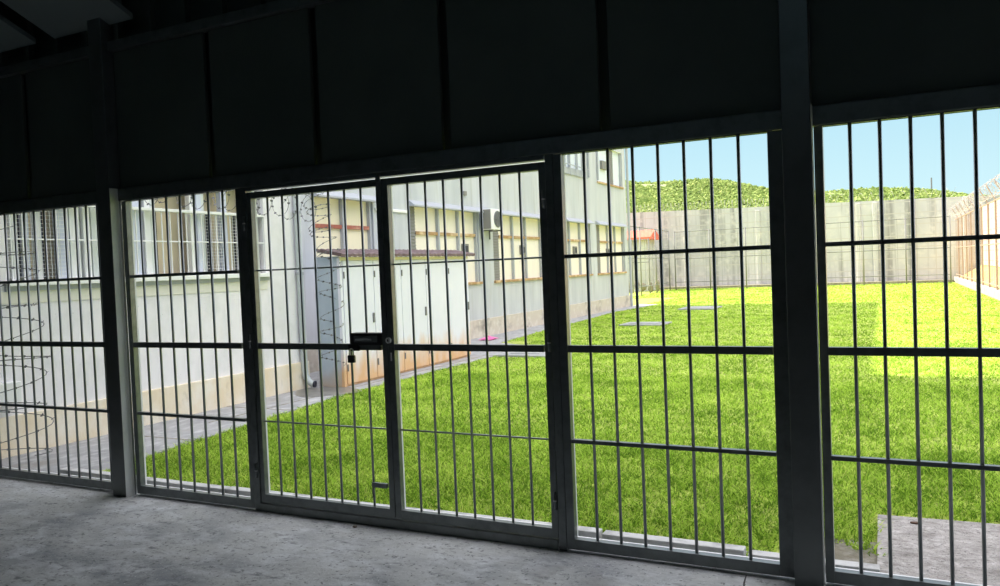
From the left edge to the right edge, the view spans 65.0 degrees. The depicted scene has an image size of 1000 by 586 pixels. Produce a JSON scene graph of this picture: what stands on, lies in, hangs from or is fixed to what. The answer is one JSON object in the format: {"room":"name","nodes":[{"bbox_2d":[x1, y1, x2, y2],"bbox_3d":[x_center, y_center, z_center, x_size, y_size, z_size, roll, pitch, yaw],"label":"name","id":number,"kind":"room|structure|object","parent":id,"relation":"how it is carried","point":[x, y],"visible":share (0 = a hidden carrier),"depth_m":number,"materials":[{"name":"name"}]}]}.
{"room":"prison interior","nodes":[
{"label":"prison interior","id":0,"kind":"room"},
{"bbox_2d":[0,475,852,585],"bbox_3d":[-1.930,1.839,0.683,11.600,0.336,9.130,-1,2,26],"label":"floor","id":1,"kind":"structure","parent":0,"point":[52,533],"depth_m":4.60,"materials":[{"name":"concrete"}]},
{"bbox_2d":[0,204,112,489],"bbox_3d":[-4.056,0.442,6.605,2.506,2.241,0.058,-1,2,26],"label":"panel","id":2,"kind":"object","parent":1,"relation":"on","point":[79,480],"visible":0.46,"depth_m":6.38,"materials":[{"name":"white paint"}]},
{"bbox_2d":[87,18,136,497],"bbox_3d":[-2.957,-0.583,5.950,0.147,4.265,0.099,-1,2,26],"label":"steel column","id":3,"kind":"structure","parent":1,"relation":"on","point":[101,66],"depth_m":5.92,"materials":[{"name":"metal"}]},
{"bbox_2d":[0,0,132,38],"bbox_3d":[-3.412,-2.557,5.395,0.890,1.150,1.280,-1,2,26],"label":"roof haunch","id":4,"kind":"structure","parent":3,"relation":"attached to","point":[57,18],"depth_m":5.83,"materials":[{"name":"grey metal"}]},
{"bbox_2d":[121,189,255,507],"bbox_3d":[-2.271,0.397,5.728,1.194,2.241,0.058,-1,2,26],"label":"panel","id":5,"kind":"object","parent":1,"relation":"on","point":[135,345],"visible":0.91,"depth_m":5.75,"materials":[{"name":"white paint"}]},
{"bbox_2d":[239,154,568,550],"bbox_3d":[-0.697,0.369,4.946,2.322,2.242,0.064,-1,2,26],"label":"surround","id":6,"kind":"object","parent":1,"relation":"on","point":[457,531],"visible":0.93,"depth_m":4.76,"materials":[{"name":"paint"}]},
{"bbox_2d":[242,179,395,517],"bbox_3d":[-1.212,0.370,5.189,1.140,2.142,0.090,-1,2,26],"label":"gate leaf","id":7,"kind":"object","parent":6,"relation":"on","point":[367,341],"visible":0.98,"depth_m":5.19,"materials":[{"name":"white paint"}]},
{"bbox_2d":[347,348,355,362],"bbox_3d":[-0.949,0.399,5.017,0.052,0.093,0.022,-1,2,26],"label":"padlock","id":8,"kind":"object","parent":7,"relation":"hanging from","point":[351,358],"visible":1,"depth_m":5.01,"materials":[{"name":"black metal"}]},
{"bbox_2d":[381,162,558,538],"bbox_3d":[-0.201,0.344,4.700,1.118,2.142,0.076,-1,2,26],"label":"gate leaf","id":9,"kind":"object","parent":6,"relation":"on","point":[486,523],"visible":0.98,"depth_m":4.70,"materials":[{"name":"white paint"}]},
{"bbox_2d":[552,130,794,577],"bbox_3d":[0.898,0.316,4.173,1.223,2.241,0.058,-1,2,26],"label":"panel","id":10,"kind":"object","parent":1,"relation":"on","point":[784,567],"visible":0.94,"depth_m":4.13,"materials":[{"name":"white paint"}]},
{"bbox_2d":[778,0,825,585],"bbox_3d":[1.440,-0.694,3.792,0.135,4.265,0.099,-1,2,26],"label":"steel column","id":11,"kind":"structure","parent":1,"relation":"on","point":[793,15],"depth_m":3.77,"materials":[{"name":"metal"}]},
{"bbox_2d":[813,106,999,585],"bbox_3d":[2.648,0.272,3.314,2.407,2.241,0.058,-1,2,26],"label":"panel","id":12,"kind":"object","parent":1,"relation":"on","point":[838,575],"visible":0.99,"depth_m":3.70,"materials":[{"name":"white paint"}]},
{"bbox_2d":[0,0,999,202],"bbox_3d":[-0.101,-2.012,4.609,11.600,2.358,0.170,-1,2,26],"label":"wall","id":13,"kind":"structure","parent":0,"point":[340,80],"depth_m":4.75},
{"bbox_2d":[0,0,337,78],"bbox_3d":[-0.128,-1.923,4.549,11.600,0.070,0.090,-1,2,26],"label":"rail","id":14,"kind":"object","parent":13,"relation":"attached to","point":[203,25],"depth_m":5.58,"materials":[{"name":"metal"}]},
{"bbox_2d":[0,84,999,213],"bbox_3d":[-0.079,-0.815,4.592,11.600,0.095,0.070,-1,2,26],"label":"beam","id":15,"kind":"structure","parent":13,"relation":"attached to","point":[983,96],"depth_m":4.33,"materials":[{"name":"metal"}]},
{"bbox_2d":[627,195,999,286],"bbox_3d":[20.033,-2.967,44.312,60.000,5.300,0.350,-1,2,26],"label":"wall","id":16,"kind":"structure","parent":0,"point":[928,261],"depth_m":44.64,"materials":[{"name":"concrete"}]},
{"bbox_2d":[630,187,955,211],"bbox_3d":[16.351,-5.404,46.020,18.022,0.833,0.520,-1,2,26],"label":"coil","id":17,"kind":"object","parent":16,"relation":"on","point":[955,187],"visible":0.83,"depth_m":47.23,"materials":[{"name":"grey metal"}]},
{"bbox_2d":[982,199,999,266],"bbox_3d":[17.573,-1.655,25.103,0.250,4.050,36.400,-1,2,26],"label":"wall","id":18,"kind":"structure","parent":0,"point":[991,205],"depth_m":37.66,"materials":[{"name":"white paint"}]},
{"bbox_3d":[-2.113,-3.344,0.579,11.800,1.210,9.450,-1,2,26],"label":"ceiling","id":19,"kind":"structure","parent":0,"visible":0},
{"bbox_2d":[0,14,35,52],"bbox_3d":[-4.417,-2.532,5.888,0.890,1.150,1.280,-1,2,26],"label":"roof haunch","id":20,"kind":"structure","parent":19,"relation":"attached to","point":[12,36],"depth_m":6.24,"materials":[{"name":"grey metal"}]},
{"label":"outside","id":21,"kind":"structure","parent":0,"visible":0},
{"bbox_2d":[625,177,987,212],"bbox_3d":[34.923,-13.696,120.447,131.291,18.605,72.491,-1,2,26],"label":"hill","id":22,"kind":"structure","parent":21,"point":[646,195],"depth_m":134.34,"materials":[{"name":"green plant"}]},
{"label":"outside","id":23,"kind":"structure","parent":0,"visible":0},
{"bbox_2d":[961,265,999,288],"bbox_3d":[16.984,-0.137,25.356,1.100,1.050,36.200,-1,2,26],"label":"bank","id":24,"kind":"object","parent":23,"point":[993,276],"depth_m":34.81,"materials":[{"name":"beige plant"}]},
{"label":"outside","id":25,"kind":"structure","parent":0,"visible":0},
{"bbox_2d":[102,282,999,555],"bbox_3d":[10.691,0.657,25.095,120.000,0.388,45.870,-1,2,26],"label":"lawn","id":26,"kind":"structure","parent":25,"point":[644,300],"depth_m":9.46,"materials":[{"name":"green plant"}]},
{"bbox_2d":[60,467,136,484],"bbox_3d":[-3.293,1.633,6.497,0.960,0.302,0.080,-1,2,26],"label":"kerb stone","id":27,"kind":"object","parent":26,"relation":"on","point":[73,471],"visible":0.13,"depth_m":6.53,"materials":[{"name":"concrete"}]},
{"bbox_2d":[0,187,309,458],"bbox_3d":[-4.471,-0.217,9.665,1.260,3.900,4.960,-1,2,26],"label":"building","id":28,"kind":"structure","parent":26,"relation":"on","point":[276,235],"depth_m":9.30,"materials":[{"name":"paint"}]},
{"bbox_2d":[0,226,53,455],"bbox_3d":[-4.556,0.449,7.321,0.697,2.163,0.636,-1,2,26],"label":"coil","id":29,"kind":"object","parent":28,"relation":"attached to","point":[21,251],"visible":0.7,"depth_m":7.47,"materials":[{"name":"grey metal"}]},
{"bbox_2d":[145,188,316,221],"bbox_3d":[-3.765,-1.205,9.432,0.508,0.554,4.533,-1,2,26],"label":"coil","id":30,"kind":"object","parent":28,"relation":"attached to","point":[228,194],"visible":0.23,"depth_m":10.29,"materials":[{"name":"grey metal"}]},
{"bbox_2d":[292,187,316,386],"bbox_3d":[-2.886,-0.447,11.492,0.229,3.681,0.118,-2,2,9],"label":"drain pipe","id":31,"kind":"object","parent":28,"relation":"attached to","point":[310,382],"visible":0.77,"depth_m":11.48,"materials":[{"name":"grey"}]},
{"bbox_2d":[147,477,230,492],"bbox_3d":[-2.443,1.615,6.080,0.905,0.296,0.080,-1,2,26],"label":"kerb stone","id":32,"kind":"object","parent":26,"relation":"on","point":[159,481],"visible":0.21,"depth_m":6.03,"materials":[{"name":"concrete"}]},
{"bbox_2d":[225,486,309,496],"bbox_3d":[-1.680,1.594,5.705,0.765,0.300,0.080,-1,2,26],"label":"kerb stone","id":33,"kind":"object","parent":26,"relation":"on","point":[243,491],"visible":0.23,"depth_m":5.77,"materials":[{"name":"concrete"}]},
{"bbox_2d":[314,496,433,510],"bbox_3d":[-0.881,1.576,5.313,0.985,0.295,0.080,-1,2,26],"label":"kerb stone","id":34,"kind":"object","parent":26,"relation":"on","point":[314,496],"visible":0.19,"depth_m":5.35,"materials":[{"name":"concrete"}]},
{"bbox_2d":[299,148,632,372],"bbox_3d":[-7.606,-4.227,15.606,9.740,11.800,37.469,-1,2,26],"label":"building","id":35,"kind":"structure","parent":26,"relation":"on","point":[595,162],"depth_m":20.51,"materials":[{"name":"grey paint"}]},
{"bbox_2d":[461,244,468,251],"bbox_3d":[-0.826,-1.041,18.705,0.075,0.260,0.260,-1,2,26],"label":"vent","id":36,"kind":"object","parent":35,"relation":"attached to","point":[466,245],"depth_m":18.68,"materials":[{"name":"grey metal"}]},
{"bbox_2d":[483,208,499,238],"bbox_3d":[-0.217,-1.503,19.420,0.359,1.130,0.640,-1,2,26],"label":"air conditioner","id":37,"kind":"object","parent":35,"relation":"attached to","point":[491,217],"visible":0.82,"depth_m":19.15,"materials":[{"name":"white paint"}]},
{"bbox_2d":[483,209,490,228],"bbox_3d":[-0.340,-1.800,19.126,0.250,0.470,0.030,-1,2,26],"label":"vent","id":38,"kind":"object","parent":37,"relation":"attached to","point":[487,212],"depth_m":19.09,"materials":[{"name":"grey"}]},
{"bbox_2d":[494,211,499,226],"bbox_3d":[-0.053,-1.824,19.380,0.015,0.412,0.411,-1,2,26],"label":"fan grille","id":39,"kind":"object","parent":37,"relation":"attached to","point":[496,213],"depth_m":19.34,"materials":[{"name":"grey metal"}]},
{"bbox_2d":[519,245,525,254],"bbox_3d":[0.624,-1.190,21.666,0.075,0.260,0.260,-1,2,26],"label":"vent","id":40,"kind":"object","parent":35,"relation":"attached to","point":[524,246],"depth_m":21.63,"materials":[{"name":"grey metal"}]},
{"bbox_2d":[573,246,576,253],"bbox_3d":[2.425,-1.376,25.345,0.075,0.260,0.260,-1,2,26],"label":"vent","id":41,"kind":"object","parent":35,"relation":"attached to","point":[574,247],"depth_m":25.25,"materials":[{"name":"grey"}]},
{"bbox_2d":[600,160,605,169],"bbox_3d":[3.708,-4.566,28.095,0.100,0.300,0.550,-1,2,26],"label":"vent","id":42,"kind":"object","parent":35,"relation":"attached to","point":[602,162],"depth_m":27.93,"materials":[{"name":"grey"}]},
{"bbox_2d":[435,510,601,538],"bbox_3d":[0.083,1.549,4.840,1.135,0.300,0.080,-1,2,26],"label":"kerb stone","id":43,"kind":"object","parent":26,"relation":"on","point":[583,531],"visible":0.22,"depth_m":4.67,"materials":[{"name":"concrete"}]},
{"bbox_2d":[496,352,544,357],"bbox_3d":[0.620,1.241,15.103,1.000,0.245,1.100,-1,2,26],"label":"manhole cover","id":44,"kind":"object","parent":26,"relation":"on","point":[511,354],"visible":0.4,"depth_m":14.71,"materials":[{"name":"concrete"}]},
{"bbox_2d":[627,238,650,292],"bbox_3d":[5.648,-1.396,44.663,5.870,3.100,0.070,-1,2,26],"label":"mesh fence","id":45,"kind":"object","parent":26,"relation":"on","point":[648,238],"visible":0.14,"depth_m":43.48,"materials":[{"name":"grey metal"}]},
{"bbox_2d":[627,230,658,291],"bbox_3d":[7.154,-1.888,47.301,4.600,3.600,2.300,-1,2,26],"label":"hut","id":46,"kind":"object","parent":26,"relation":"on","point":[644,234],"visible":0.16,"depth_m":45.84,"materials":[{"name":"concrete"}]},
{"bbox_2d":[619,322,671,325],"bbox_3d":[3.942,0.920,21.206,1.200,0.245,1.000,-1,2,26],"label":"manhole cover","id":47,"kind":"object","parent":26,"relation":"on","point":[627,323],"visible":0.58,"depth_m":20.91,"materials":[{"name":"concrete"}]},
{"bbox_2d":[627,225,670,295],"bbox_3d":[7.790,-1.625,41.151,0.070,3.600,10.680,-2,2,24],"label":"mesh fence","id":48,"kind":"object","parent":26,"relation":"on","point":[639,227],"visible":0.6,"depth_m":42.03,"materials":[{"name":"grey metal"}]},
{"bbox_2d":[602,530,745,555],"bbox_3d":[0.968,1.529,4.406,0.795,0.294,0.080,-1,2,26],"label":"kerb stone","id":49,"kind":"object","parent":26,"relation":"on","point":[715,547],"visible":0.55,"depth_m":4.37,"materials":[{"name":"concrete"}]},
{"bbox_2d":[677,306,721,309],"bbox_3d":[6.974,0.610,27.341,1.250,0.245,1.500,-1,2,26],"label":"manhole cover","id":50,"kind":"object","parent":26,"relation":"on","point":[691,307],"visible":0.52,"depth_m":26.94,"materials":[{"name":"concrete"}]},
{"bbox_2d":[673,215,951,289],"bbox_3d":[16.645,-2.019,43.149,14.170,3.550,0.070,-1,2,26],"label":"mesh fence","id":51,"kind":"object","parent":26,"relation":"on","point":[862,221],"visible":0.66,"depth_m":42.10,"materials":[{"name":"grey metal"}]},
{"bbox_2d":[748,550,879,572],"bbox_3d":[1.627,1.521,4.082,0.635,0.278,0.080,-1,2,26],"label":"kerb stone","id":52,"kind":"object","parent":26,"relation":"on","point":[756,553],"visible":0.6,"depth_m":4.01,"materials":[{"name":"concrete"}]},
{"bbox_2d":[877,514,999,585],"bbox_3d":[3.814,1.478,3.665,3.700,0.212,1.280,-1,2,26],"label":"concrete slab","id":53,"kind":"object","parent":26,"relation":"on","point":[935,532],"visible":0.8,"depth_m":4.31,"materials":[{"name":"grey concrete"}]},
{"bbox_2d":[954,277,999,299],"bbox_3d":[16.404,0.173,25.656,0.220,0.460,36.200,-1,2,26],"label":"wall","id":54,"kind":"structure","parent":26,"relation":"on","point":[990,291],"depth_m":29.74,"materials":[{"name":"white concrete"}]},
{"bbox_2d":[952,179,999,289],"bbox_3d":[16.595,-1.861,26.444,0.317,3.658,34.035,-1,2,26],"label":"fence","id":55,"kind":"object","parent":54,"relation":"on","point":[971,245],"visible":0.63,"depth_m":30.43,"materials":[{"name":"beige"}]},
{"bbox_2d":[946,174,999,216],"bbox_3d":[17.267,-3.563,27.991,0.564,0.560,29.523,-1,2,26],"label":"coil","id":56,"kind":"object","parent":55,"relation":"on","point":[998,175],"visible":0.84,"depth_m":29.00,"materials":[{"name":"grey metal"}]},
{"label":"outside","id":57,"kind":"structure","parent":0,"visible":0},
{"bbox_2d":[2,304,656,472],"bbox_3d":[1.002,1.120,19.201,2.780,0.206,26.600,-1,2,26],"label":"path","id":58,"kind":"structure","parent":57,"point":[284,399],"depth_m":8.89,"materials":[{"name":"concrete"}]},
{"bbox_2d":[296,387,361,396],"bbox_3d":[-2.487,1.403,11.220,0.890,0.004,0.931,-3,2,-26],"label":"puddle","id":59,"kind":"object","parent":58,"relation":"on","point":[327,391],"visible":0.84,"depth_m":11.15,"materials":[{"name":"liquid"}]},
{"bbox_2d":[314,249,474,386],"bbox_3d":[-1.604,0.275,13.368,0.560,2.059,4.140,-1,2,26],"label":"storage shed","id":60,"kind":"object","parent":58,"relation":"on","point":[456,269],"visible":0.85,"depth_m":12.83,"materials":[{"name":"beige"}]},
{"bbox_2d":[304,193,345,365],"bbox_3d":[-2.530,-0.199,11.388,0.550,2.516,0.409,-1,2,26],"label":"coil","id":61,"kind":"object","parent":60,"relation":"attached to","point":[322,193],"visible":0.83,"depth_m":11.38,"materials":[{"name":"grey metal"}]},
{"bbox_2d":[478,335,499,340],"bbox_3d":[-0.262,1.043,18.423,0.320,0.097,0.500,-1,2,26],"label":"crumpled cloth","id":62,"kind":"object","parent":58,"relation":"on","point":[490,338],"visible":0.84,"depth_m":18.31,"materials":[{"name":"pink fabric"}]},
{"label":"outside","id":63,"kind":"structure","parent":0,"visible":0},
{"bbox_2d":[746,539,876,563],"bbox_3d":[1.118,1.615,4.635,11.200,0.296,0.680,-1,2,26],"label":"soil","id":64,"kind":"object","parent":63,"point":[842,552],"visible":0.06,"depth_m":4.35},
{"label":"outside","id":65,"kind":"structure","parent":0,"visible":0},
{"bbox_2d":[659,279,953,289],"bbox_3d":[15.664,-0.344,45.831,18.700,0.320,1.200,-1,2,26],"label":"soil strip","id":66,"kind":"object","parent":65,"point":[940,280],"visible":0.21,"depth_m":43.78,"materials":[{"name":"brown soil"}]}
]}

